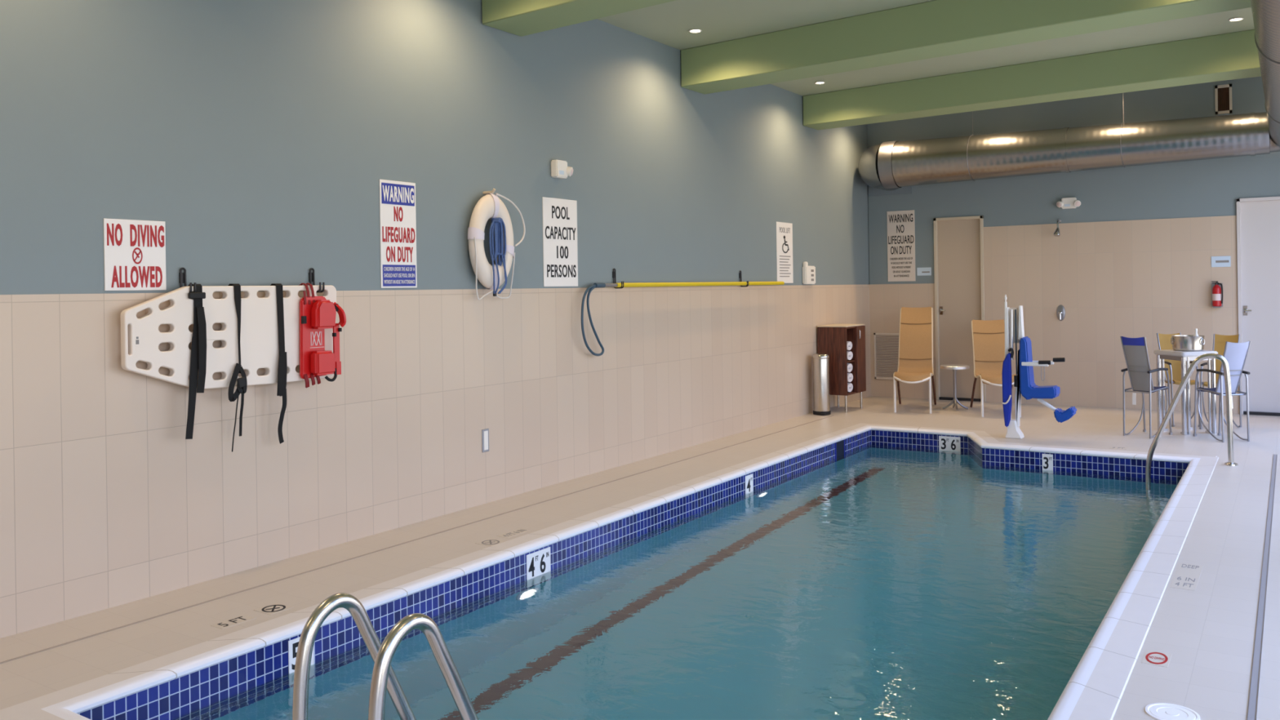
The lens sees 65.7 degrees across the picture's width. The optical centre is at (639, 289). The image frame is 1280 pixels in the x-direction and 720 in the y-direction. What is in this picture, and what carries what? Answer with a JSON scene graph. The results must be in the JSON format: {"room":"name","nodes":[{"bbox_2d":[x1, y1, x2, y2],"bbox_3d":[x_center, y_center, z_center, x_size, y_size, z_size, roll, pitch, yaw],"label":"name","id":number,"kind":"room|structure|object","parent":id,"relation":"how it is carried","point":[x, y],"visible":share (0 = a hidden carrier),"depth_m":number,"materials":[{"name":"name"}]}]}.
{"room":"indoor swimming pool","nodes":[
{"label":"indoor swimming pool","id":0,"kind":"room"},
{"bbox_2d":[0,0,871,638],"bbox_3d":[-1.149,-0.280,6.437,0.150,3.560,14.705,-1,0,33],"label":"wall","id":1,"kind":"structure","parent":0,"point":[262,135],"depth_m":5.64,"materials":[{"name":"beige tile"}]},
{"bbox_2d":[103,218,166,290],"bbox_3d":[-2.308,-0.156,4.540,0.008,0.322,0.288,-1,0,33],"label":"sign","id":2,"kind":"object","parent":1,"relation":"attached to","point":[135,251],"visible":1,"depth_m":4.53,"materials":[{"name":"white plastic"}]},
{"bbox_2d":[178,267,196,292],"bbox_3d":[-2.147,-0.040,4.705,0.097,0.129,0.034,-1,0,33],"label":"wall hook","id":3,"kind":"object","parent":1,"relation":"attached to","point":[182,276],"visible":0.63,"depth_m":4.71,"materials":[{"name":"black paint"}]},
{"bbox_2d":[120,284,336,389],"bbox_3d":[-1.984,0.233,4.915,0.041,0.500,1.176,-1,0,33],"label":"board","id":4,"kind":"object","parent":3,"relation":"hanging from","point":[141,337],"visible":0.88,"depth_m":4.82,"materials":[{"name":"white plastic"}]},
{"bbox_2d":[185,284,206,439],"bbox_3d":[-2.116,0.340,4.694,0.070,0.730,0.109,-1,0,33],"label":"strap","id":5,"kind":"object","parent":4,"relation":"attached to","point":[198,347],"visible":1,"depth_m":4.69,"materials":[{"name":"black fabric"}]},
{"bbox_2d":[227,284,247,451],"bbox_3d":[-1.997,0.385,4.866,0.080,0.824,0.101,-1,0,33],"label":"strap","id":6,"kind":"object","parent":4,"relation":"attached to","point":[242,384],"visible":1,"depth_m":4.87,"materials":[{"name":"black fabric"}]},
{"bbox_2d":[270,283,287,444],"bbox_3d":[-1.855,0.382,5.088,0.074,0.822,0.061,-1,0,33],"label":"strap","id":7,"kind":"object","parent":4,"relation":"attached to","point":[282,364],"visible":1,"depth_m":5.08,"materials":[{"name":"black fabric"}]},
{"bbox_2d":[298,283,346,387],"bbox_3d":[-1.699,0.241,5.259,0.152,0.550,0.231,-1,0,33],"label":"head immobilizer","id":8,"kind":"object","parent":4,"relation":"attached to","point":[317,313],"visible":1,"depth_m":5.21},
{"bbox_2d":[308,267,324,293],"bbox_3d":[-1.738,-0.049,5.328,0.097,0.134,0.034,-1,0,33],"label":"wall hook","id":9,"kind":"object","parent":1,"relation":"attached to","point":[311,275],"visible":0.73,"depth_m":5.33,"materials":[{"name":"black paint"}]},
{"bbox_2d":[378,179,417,288],"bbox_3d":[-1.431,-0.324,5.878,0.009,0.632,0.282,-1,0,33],"label":"warning sign","id":10,"kind":"object","parent":1,"relation":"attached to","point":[397,217],"visible":1,"depth_m":5.87,"materials":[{"name":"white plastic"}]},
{"bbox_2d":[481,428,488,452],"bbox_3d":[-1.008,0.987,6.478,0.009,0.150,0.064,-1,0,33],"label":"outlet plate","id":11,"kind":"object","parent":1,"relation":"attached to","point":[485,433],"visible":1,"depth_m":6.47,"materials":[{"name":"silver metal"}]},
{"bbox_2d":[484,431,488,450],"bbox_3d":[-1.006,0.987,6.476,0.004,0.124,0.040,-1,0,33],"label":"socket","id":12,"kind":"object","parent":11,"relation":"attached to","point":[486,433],"depth_m":6.47,"materials":[{"name":"white plastic"}]},
{"bbox_2d":[483,188,495,194],"bbox_3d":[-0.984,-0.640,6.484,0.103,0.036,0.019,-1,0,33],"label":"peg","id":13,"kind":"object","parent":1,"relation":"attached to","point":[493,189],"visible":1,"depth_m":6.47,"materials":[{"name":"beige paint"}]},
{"bbox_2d":[467,193,525,300],"bbox_3d":[-0.941,-0.281,6.516,0.100,0.696,0.511,-1,0,33],"label":"life ring","id":14,"kind":"object","parent":1,"relation":"attached to","point":[488,206],"visible":0.95,"depth_m":6.39,"materials":[{"name":"white plastic"}]},
{"bbox_2d":[488,217,506,296],"bbox_3d":[-0.927,-0.212,6.472,0.067,0.515,0.156,-1,0,33],"label":"rope","id":15,"kind":"object","parent":14,"relation":"hanging from","point":[495,233],"visible":1,"depth_m":6.46,"materials":[{"name":"blue fabric"}]},
{"bbox_2d":[542,196,577,286],"bbox_3d":[-0.574,-0.338,7.184,0.008,0.635,0.400,-1,0,33],"label":"sign","id":16,"kind":"object","parent":1,"relation":"attached to","point":[560,251],"visible":1,"depth_m":7.17,"materials":[{"name":"white plastic"}]},
{"bbox_2d":[551,160,573,178],"bbox_3d":[-0.553,-0.864,7.152,0.091,0.125,0.183,-1,0,33],"label":"emergency light","id":17,"kind":"object","parent":1,"relation":"attached to","point":[559,168],"visible":1,"depth_m":7.11,"materials":[{"name":"white plastic"}]},
{"bbox_2d":[612,268,623,288],"bbox_3d":[-0.170,-0.085,7.720,0.092,0.159,0.034,-1,0,33],"label":"wall hook","id":18,"kind":"object","parent":1,"relation":"attached to","point":[614,273],"visible":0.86,"depth_m":7.73,"materials":[{"name":"black paint"}]},
{"bbox_2d":[738,270,748,286],"bbox_3d":[0.993,-0.102,9.492,0.092,0.159,0.034,-1,0,33],"label":"wall hook","id":19,"kind":"object","parent":1,"relation":"attached to","point":[740,273],"visible":0.84,"depth_m":9.50,"materials":[{"name":"black paint"}]},
{"bbox_2d":[581,281,784,355],"bbox_3d":[0.519,0.211,8.719,0.037,0.556,3.458,-1,0,33],"label":"shepherds crook","id":20,"kind":"object","parent":19,"relation":"on","point":[597,285],"visible":1,"depth_m":7.85,"materials":[{"name":"yellow metal"}]},
{"bbox_2d":[593,282,605,288],"bbox_3d":[-0.306,-0.030,7.468,0.037,0.039,0.110,-1,0,33],"label":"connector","id":21,"kind":"object","parent":20,"relation":"attached to","point":[597,285],"depth_m":7.45,"materials":[{"name":"blue plastic"}]},
{"bbox_2d":[776,222,793,283],"bbox_3d":[1.513,-0.381,10.362,0.008,0.632,0.390,-1,0,33],"label":"sign","id":22,"kind":"object","parent":1,"relation":"attached to","point":[784,273],"visible":0.98,"depth_m":10.35,"materials":[{"name":"white plastic"}]},
{"bbox_2d":[802,262,815,284],"bbox_3d":[1.844,-0.177,10.823,0.052,0.245,0.260,-1,0,33],"label":"wall telephone","id":23,"kind":"object","parent":1,"relation":"attached to","point":[808,272],"visible":1,"depth_m":10.75,"materials":[{"name":"white plastic"}]},
{"bbox_2d":[0,395,1279,719],"bbox_3d":[1.085,1.427,4.957,5.365,0.120,14.655,-1,0,33],"label":"floor","id":24,"kind":"structure","parent":0,"point":[1208,631],"depth_m":4.99,"materials":[{"name":"beige tile"}]},
{"bbox_2d":[210,614,255,629],"bbox_3d":[-1.723,1.409,4.202,0.085,0.004,0.160,-1,0,33],"label":"marker","id":25,"kind":"object","parent":24,"relation":"on","point":[243,618],"visible":1,"depth_m":4.20,"materials":[{"name":"beige tile"}]},
{"bbox_2d":[253,602,293,614],"bbox_3d":[-1.614,1.408,4.370,0.120,0.004,0.120,-1,0,33],"label":"marker","id":26,"kind":"object","parent":24,"relation":"on","point":[276,607],"visible":1,"depth_m":4.37,"materials":[{"name":"beige tile"}]},
{"bbox_2d":[292,592,416,719],"bbox_3d":[-0.663,1.476,2.600,0.084,1.435,0.622,-1,0,33],"label":"ladder rail","id":27,"kind":"object","parent":24,"relation":"attached to","point":[348,602],"visible":0.94,"depth_m":2.44,"materials":[{"name":"silver metal"}]},
{"bbox_2d":[0,415,833,664],"bbox_3d":[-1.356,1.408,5.391,0.012,0.015,12.500,-1,0,33],"label":"drain","id":28,"kind":"object","parent":24,"relation":"on","point":[137,622],"visible":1,"depth_m":5.01,"materials":[{"name":"beige"}]},
{"bbox_2d":[368,613,478,719],"bbox_3d":[-0.438,1.473,2.433,0.084,1.435,0.622,-1,0,33],"label":"ladder rail","id":29,"kind":"object","parent":24,"relation":"attached to","point":[422,622],"visible":1,"depth_m":2.30,"materials":[{"name":"silver metal"}]},
{"bbox_2d":[475,538,505,546],"bbox_3d":[-0.823,1.396,5.466,0.120,0.004,0.120,-1,0,33],"label":"marker","id":30,"kind":"object","parent":24,"relation":"on","point":[490,542],"visible":1,"depth_m":5.46,"materials":[{"name":"beige tile"}]},
{"bbox_2d":[496,528,530,537],"bbox_3d":[-0.720,1.394,5.667,0.085,0.004,0.200,-1,0,33],"label":"marker","id":31,"kind":"object","parent":24,"relation":"on","point":[517,531],"visible":1,"depth_m":5.66,"materials":[{"name":"beige tile"}]},
{"bbox_2d":[0,422,1218,719],"bbox_3d":[1.339,1.385,5.768,3.150,0.056,7.990,-1,0,33],"label":"pool coping","id":32,"kind":"object","parent":24,"relation":"on","point":[1095,690],"visible":0.98,"depth_m":4.46,"materials":[{"name":"stone"}]},
{"bbox_2d":[78,430,1189,719],"bbox_3d":[1.350,2.102,5.768,2.810,1.422,7.650,-1,0,33],"label":"pool tile border","id":33,"kind":"object","parent":24,"relation":"in","point":[174,699],"visible":0.12,"depth_m":5.21,"materials":[{"name":"tile"}]},
{"bbox_2d":[288,636,314,674],"bbox_3d":[-1.411,1.597,4.134,0.006,0.300,0.125,-1,0,33],"label":"depth marker","id":34,"kind":"object","parent":33,"relation":"attached to","point":[293,644],"visible":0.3,"depth_m":4.10,"materials":[{"name":"white tile"}]},
{"bbox_2d":[526,546,551,580],"bbox_3d":[-0.555,1.585,5.438,0.006,0.300,0.205,-1,0,33],"label":"depth marker","id":35,"kind":"object","parent":33,"relation":"attached to","point":[538,562],"visible":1,"depth_m":5.43,"materials":[{"name":"white tile"}]},
{"bbox_2d":[172,444,1179,719],"bbox_3d":[1.341,1.541,5.768,2.810,0.001,7.650,-1,0,33],"label":"pool water","id":36,"kind":"object","parent":33,"relation":"in","point":[871,582],"visible":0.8,"depth_m":4.72,"materials":[{"name":"teal liquid"}]},
{"bbox_2d":[745,473,753,493],"bbox_3d":[0.831,1.564,7.548,0.006,0.300,0.125,-1,0,33],"label":"depth marker","id":37,"kind":"object","parent":33,"relation":"attached to","point":[748,478],"visible":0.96,"depth_m":7.54,"materials":[{"name":"white tile"}]},
{"bbox_2d":[835,440,844,458],"bbox_3d":[1.828,1.543,9.068,0.012,0.306,0.216,-1,0,33],"label":"skimmer","id":38,"kind":"object","parent":33,"relation":"attached to","point":[840,446],"visible":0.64,"depth_m":9.06,"materials":[{"name":"blue"}]},
{"bbox_2d":[938,435,960,451],"bbox_3d":[2.910,1.532,9.313,0.200,0.300,0.006,-1,0,33],"label":"depth marker","id":39,"kind":"object","parent":33,"relation":"attached to","point":[945,442],"visible":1,"depth_m":9.31,"materials":[{"name":"white tile"}]},
{"bbox_2d":[1042,453,1053,471],"bbox_3d":[3.401,1.525,8.272,0.085,0.300,0.006,-1,0,33],"label":"depth marker","id":40,"kind":"object","parent":33,"relation":"attached to","point":[1047,459],"visible":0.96,"depth_m":8.27,"materials":[{"name":"white tile"}]},
{"bbox_2d":[812,352,831,415],"bbox_3d":[1.955,1.022,10.728,0.188,0.663,0.224,-1,0,33],"label":"trash can","id":41,"kind":"object","parent":24,"relation":"on","point":[821,388],"visible":1,"depth_m":10.67,"materials":[{"name":"silver metal"}]},
{"bbox_2d":[817,324,866,413],"bbox_3d":[2.276,0.874,11.112,0.380,0.949,0.552,-1,0,33],"label":"base cabinet","id":42,"kind":"object","parent":24,"relation":"on","point":[832,339],"visible":0.86,"depth_m":10.93,"materials":[{"name":"brown wood"}]},
{"bbox_2d":[847,382,853,391],"bbox_3d":[2.214,1.086,11.005,0.250,0.096,0.166,-1,0,33],"label":"rolled towel","id":43,"kind":"object","parent":42,"relation":"in","point":[850,386],"visible":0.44,"depth_m":10.94,"materials":[{"name":"white fabric"}]},
{"bbox_2d":[847,373,853,382],"bbox_3d":[2.217,0.977,11.014,0.250,0.096,0.166,-1,0,33],"label":"rolled towel","id":44,"kind":"object","parent":43,"relation":"on","point":[850,376],"visible":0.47,"depth_m":10.94,"materials":[{"name":"white fabric"}]},
{"bbox_2d":[847,363,853,372],"bbox_3d":[2.210,0.869,11.005,0.250,0.096,0.166,-1,0,33],"label":"rolled towel","id":45,"kind":"object","parent":44,"relation":"on","point":[850,366],"visible":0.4,"depth_m":10.94,"materials":[{"name":"white fabric"}]},
{"bbox_2d":[847,351,853,359],"bbox_3d":[2.214,0.734,11.014,0.250,0.096,0.166,-1,0,33],"label":"rolled towel","id":46,"kind":"object","parent":42,"relation":"in","point":[850,354],"visible":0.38,"depth_m":10.95,"materials":[{"name":"white fabric"}]},
{"bbox_2d":[846,341,852,350],"bbox_3d":[2.207,0.625,11.005,0.250,0.096,0.166,-1,0,33],"label":"rolled towel","id":47,"kind":"object","parent":46,"relation":"on","point":[849,343],"visible":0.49,"depth_m":10.95,"materials":[{"name":"white fabric"}]},
{"bbox_2d":[893,306,936,413],"bbox_3d":[3.071,0.772,11.102,0.418,1.131,1.015,-1,0,19],"label":"lounge chair","id":48,"kind":"object","parent":24,"relation":"on","point":[915,355],"visible":1,"depth_m":11.33,"materials":[{"name":"beige fabric"}]},
{"bbox_2d":[894,306,932,382],"bbox_3d":[3.068,0.605,11.101,0.370,0.797,1.007,-1,0,19],"label":"cushion","id":49,"kind":"object","parent":48,"relation":"on","point":[915,333],"depth_m":11.35,"materials":[{"name":"beige fabric"}]},
{"bbox_2d":[940,364,969,410],"bbox_3d":[3.487,1.086,10.977,0.310,0.486,0.310,-1,0,33],"label":"side table","id":50,"kind":"object","parent":24,"relation":"on","point":[954,367],"visible":1,"depth_m":10.96,"materials":[{"name":"white metal"}]},
{"bbox_2d":[969,319,1021,417],"bbox_3d":[3.818,0.833,10.667,0.418,0.986,0.974,-1,0,12],"label":"lounge chair","id":51,"kind":"object","parent":24,"relation":"on","point":[988,335],"visible":0.69,"depth_m":10.93,"materials":[{"name":"beige fabric"}]},
{"bbox_2d":[972,319,1016,385],"bbox_3d":[3.816,0.666,10.665,0.370,0.652,0.967,-1,0,12],"label":"cushion","id":52,"kind":"object","parent":51,"relation":"on","point":[988,335],"depth_m":10.93,"materials":[{"name":"beige fabric"}]},
{"bbox_2d":[1001,294,1076,439],"bbox_3d":[3.532,0.687,8.788,0.594,1.285,0.218,-1,0,33],"label":"lift","id":53,"kind":"object","parent":24,"relation":"on","point":[1024,384],"visible":1,"depth_m":8.85,"materials":[{"name":"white plastic"}]},
{"bbox_2d":[1109,446,1128,449],"bbox_3d":[3.985,1.323,8.259,0.130,0.004,0.100,-1,0,33],"label":"marker","id":54,"kind":"object","parent":24,"relation":"on","point":[1112,447],"visible":1,"depth_m":8.27,"materials":[{"name":"beige tile"}]},
{"bbox_2d":[1120,336,1172,438],"bbox_3d":[4.545,0.865,8.921,0.438,0.899,0.264,-1,0,-36],"label":"patio chair","id":55,"kind":"object","parent":24,"relation":"on","point":[1135,349],"visible":0.95,"depth_m":8.86,"materials":[{"name":"grey"}]},
{"bbox_2d":[1141,649,1172,667],"bbox_3d":[1.895,1.355,3.638,0.085,0.004,0.150,-1,0,33],"label":"marker","id":56,"kind":"object","parent":24,"relation":"on","point":[1150,657],"visible":1,"depth_m":3.63,"materials":[{"name":"beige tile"}]},
{"bbox_2d":[1145,702,1199,719],"bbox_3d":[1.700,1.355,3.168,0.156,0.005,0.156,-1,0,33],"label":"lid","id":57,"kind":"object","parent":24,"relation":"on","point":[1158,711],"visible":1,"depth_m":3.17,"materials":[{"name":"white plastic"}]},
{"bbox_2d":[1156,333,1199,426],"bbox_3d":[5.205,0.868,9.608,0.264,0.873,0.438,-1,0,8],"label":"patio chair","id":58,"kind":"object","parent":24,"relation":"on","point":[1174,366],"visible":0.43,"depth_m":9.69,"materials":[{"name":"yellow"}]},
{"bbox_2d":[1154,349,1217,435],"bbox_3d":[5.011,0.935,9.101,0.380,0.745,0.380,-1,0,-12],"label":"dining table","id":59,"kind":"object","parent":24,"relation":"on","point":[1185,357],"visible":0.83,"depth_m":8.96,"materials":[{"name":"silver metal"}]},
{"bbox_2d":[1170,334,1204,351],"bbox_3d":[5.031,0.494,9.107,0.277,0.135,0.272,-1,0,33],"label":"tub","id":60,"kind":"object","parent":59,"relation":"on","point":[1180,342],"visible":1,"depth_m":9.00,"materials":[{"name":"silver metal"}]},
{"bbox_2d":[1193,328,1198,336],"bbox_3d":[5.102,0.455,9.096,0.040,0.188,0.040,-1,0,33],"label":"bottle","id":61,"kind":"object","parent":60,"relation":"in","point":[1196,330],"visible":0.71,"depth_m":9.09,"materials":[{"name":"white plastic"}]},
{"bbox_2d":[1170,562,1203,591],"bbox_3d":[2.564,1.345,4.647,0.100,0.004,0.460,-1,0,33],"label":"marker","id":62,"kind":"object","parent":24,"relation":"on","point":[1187,576],"visible":1,"depth_m":4.63,"materials":[{"name":"beige tile"}]},
{"bbox_2d":[1145,353,1238,482],"bbox_3d":[4.203,1.177,7.577,0.626,1.385,0.090,-1,0,33],"label":"grab rail","id":63,"kind":"object","parent":24,"relation":"attached to","point":[1230,462],"visible":0.98,"depth_m":7.52,"materials":[{"name":"silver metal"}]},
{"bbox_2d":[1199,333,1241,429],"bbox_3d":[5.456,0.865,9.310,0.438,0.873,0.264,-1,0,-45],"label":"patio chair","id":64,"kind":"object","parent":24,"relation":"on","point":[1219,340],"visible":0.32,"depth_m":9.39,"materials":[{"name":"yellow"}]},
{"bbox_2d":[1192,341,1250,442],"bbox_3d":[5.077,0.875,8.642,0.264,0.864,0.438,-1,0,-7],"label":"patio chair","id":65,"kind":"object","parent":24,"relation":"on","point":[1236,353],"visible":0.88,"depth_m":8.51,"materials":[{"name":"blue"}]},
{"bbox_2d":[1246,453,1277,719],"bbox_3d":[1.785,1.361,2.909,0.026,0.015,11.800,-1,0,33],"label":"drain","id":66,"kind":"object","parent":24,"relation":"on","point":[1256,660],"visible":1,"depth_m":4.09,"materials":[{"name":"silver metal"}]},
{"bbox_2d":[597,0,1261,96],"bbox_3d":[1.004,-2.142,4.916,5.465,0.100,14.855,-1,0,33],"label":"ceiling","id":67,"kind":"structure","parent":0,"point":[669,24],"depth_m":8.11,"materials":[{"name":"green paint"}]},
{"bbox_2d":[481,0,675,36],"bbox_3d":[1.117,-1.932,5.084,5.211,0.325,0.399,-1,0,38],"label":"ceiling beam","id":68,"kind":"structure","parent":67,"relation":"attached to","point":[521,18],"depth_m":6.32,"materials":[{"name":"green paint"}]},
{"bbox_2d":[688,28,702,32],"bbox_3d":[0.446,-2.079,7.977,0.108,0.011,0.108,-1,0,33],"label":"recessed light","id":69,"kind":"object","parent":67,"relation":"in","point":[693,30],"visible":1,"depth_m":7.96,"materials":[{"name":"white plastic"}]},
{"bbox_2d":[814,81,825,84],"bbox_3d":[1.829,-2.100,10.084,0.108,0.011,0.108,-1,0,33],"label":"recessed light","id":70,"kind":"object","parent":67,"relation":"in","point":[815,82],"visible":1,"depth_m":10.07,"materials":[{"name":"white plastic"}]},
{"bbox_2d":[680,0,1251,94],"bbox_3d":[2.514,-1.953,7.211,5.212,0.325,0.409,-1,0,38],"label":"ceiling beam","id":71,"kind":"structure","parent":67,"relation":"attached to","point":[934,28],"depth_m":7.39,"materials":[{"name":"green paint"}]},
{"bbox_2d":[802,29,1261,129],"bbox_3d":[3.928,-1.974,9.363,5.211,0.325,0.399,-1,0,38],"label":"ceiling beam","id":72,"kind":"structure","parent":67,"relation":"attached to","point":[1230,55],"depth_m":9.26,"materials":[{"name":"green paint"}]},
{"bbox_2d":[857,0,1279,196],"bbox_3d":[1.076,-1.616,5.479,4.623,0.965,13.558,-1,0,33],"label":"ventilation duct","id":73,"kind":"object","parent":67,"relation":"hanging from","point":[889,167],"visible":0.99,"depth_m":10.41,"materials":[{"name":"silver metal"}]},
{"bbox_2d":[1228,17,1244,21],"bbox_3d":[4.734,-2.144,7.877,0.108,0.011,0.108,-1,0,33],"label":"recessed light","id":74,"kind":"object","parent":67,"relation":"in","point":[1236,19],"visible":1,"depth_m":7.86,"materials":[{"name":"white plastic"}]},
{"bbox_2d":[866,76,1279,413],"bbox_3d":[5.130,-0.374,11.020,5.315,3.560,0.150,-1,0,33],"label":"wall","id":75,"kind":"structure","parent":0,"point":[1133,260],"depth_m":11.00,"materials":[{"name":"blue paint"}]},
{"bbox_2d":[874,333,898,379],"bbox_3d":[3.111,0.828,12.259,0.440,0.572,0.014,-1,0,33],"label":"air vent","id":76,"kind":"object","parent":75,"relation":"in","point":[886,344],"visible":0.66,"depth_m":12.30,"materials":[{"name":"beige metal"}]},
{"bbox_2d":[887,209,915,281],"bbox_3d":[3.211,-0.531,12.194,0.345,0.868,0.008,-1,0,33],"label":"warning sign","id":77,"kind":"object","parent":75,"relation":"attached to","point":[900,224],"visible":1,"depth_m":12.19,"materials":[{"name":"beige plastic"}]},
{"bbox_2d":[916,267,931,275],"bbox_3d":[3.450,-0.215,12.041,0.172,0.098,0.007,-1,0,33],"label":"room sign","id":78,"kind":"object","parent":75,"relation":"attached to","point":[920,271],"visible":1,"depth_m":12.04,"materials":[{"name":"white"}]},
{"bbox_2d":[933,215,986,401],"bbox_3d":[3.834,0.232,11.853,0.580,2.186,0.150,-1,0,33],"label":"door","id":79,"kind":"structure","parent":75,"relation":"in","point":[958,242],"depth_m":11.85,"materials":[{"name":"beige paint"}]},
{"bbox_2d":[1053,218,1061,236],"bbox_3d":[4.687,-0.694,11.129,0.071,0.206,0.164,-1,0,33],"label":"shower","id":80,"kind":"object","parent":75,"relation":"attached to","point":[1056,233],"visible":1,"depth_m":11.09,"materials":[{"name":"silver metal"}]},
{"bbox_2d":[1056,304,1065,320],"bbox_3d":[4.731,0.266,11.161,0.094,0.182,0.064,-1,0,33],"label":"shower valve","id":81,"kind":"object","parent":75,"relation":"attached to","point":[1060,312],"visible":1,"depth_m":11.17,"materials":[{"name":"silver metal"}]},
{"bbox_2d":[1056,197,1080,208],"bbox_3d":[4.798,-0.965,11.098,0.257,0.120,0.091,-1,0,33],"label":"emergency light","id":82,"kind":"object","parent":75,"relation":"attached to","point":[1065,202],"visible":1,"depth_m":11.09,"materials":[{"name":"white plastic"}]},
{"bbox_2d":[1211,280,1222,307],"bbox_3d":[5.999,0.052,10.307,0.107,0.274,0.094,-1,0,33],"label":"fire extinguisher","id":83,"kind":"object","parent":75,"relation":"attached to","point":[1216,287],"visible":1,"depth_m":10.28,"materials":[{"name":"red metal"}]},
{"bbox_2d":[1211,256,1231,266],"bbox_3d":[6.048,-0.288,10.324,0.175,0.112,0.007,-1,0,33],"label":"room sign","id":84,"kind":"object","parent":75,"relation":"attached to","point":[1216,261],"visible":1,"depth_m":10.32,"materials":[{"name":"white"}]},
{"bbox_2d":[1214,84,1232,114],"bbox_3d":[6.063,-1.974,10.303,0.152,0.300,0.014,-1,0,33],"label":"air vent","id":85,"kind":"object","parent":75,"relation":"in","point":[1223,93],"visible":1,"depth_m":10.30,"materials":[{"name":"metal"}]},
{"bbox_2d":[1235,195,1279,416],"bbox_3d":[6.469,0.173,10.122,0.624,2.225,0.150,-1,0,33],"label":"door","id":86,"kind":"structure","parent":75,"relation":"in","point":[1258,219],"depth_m":10.17,"materials":[{"name":"white paint"}]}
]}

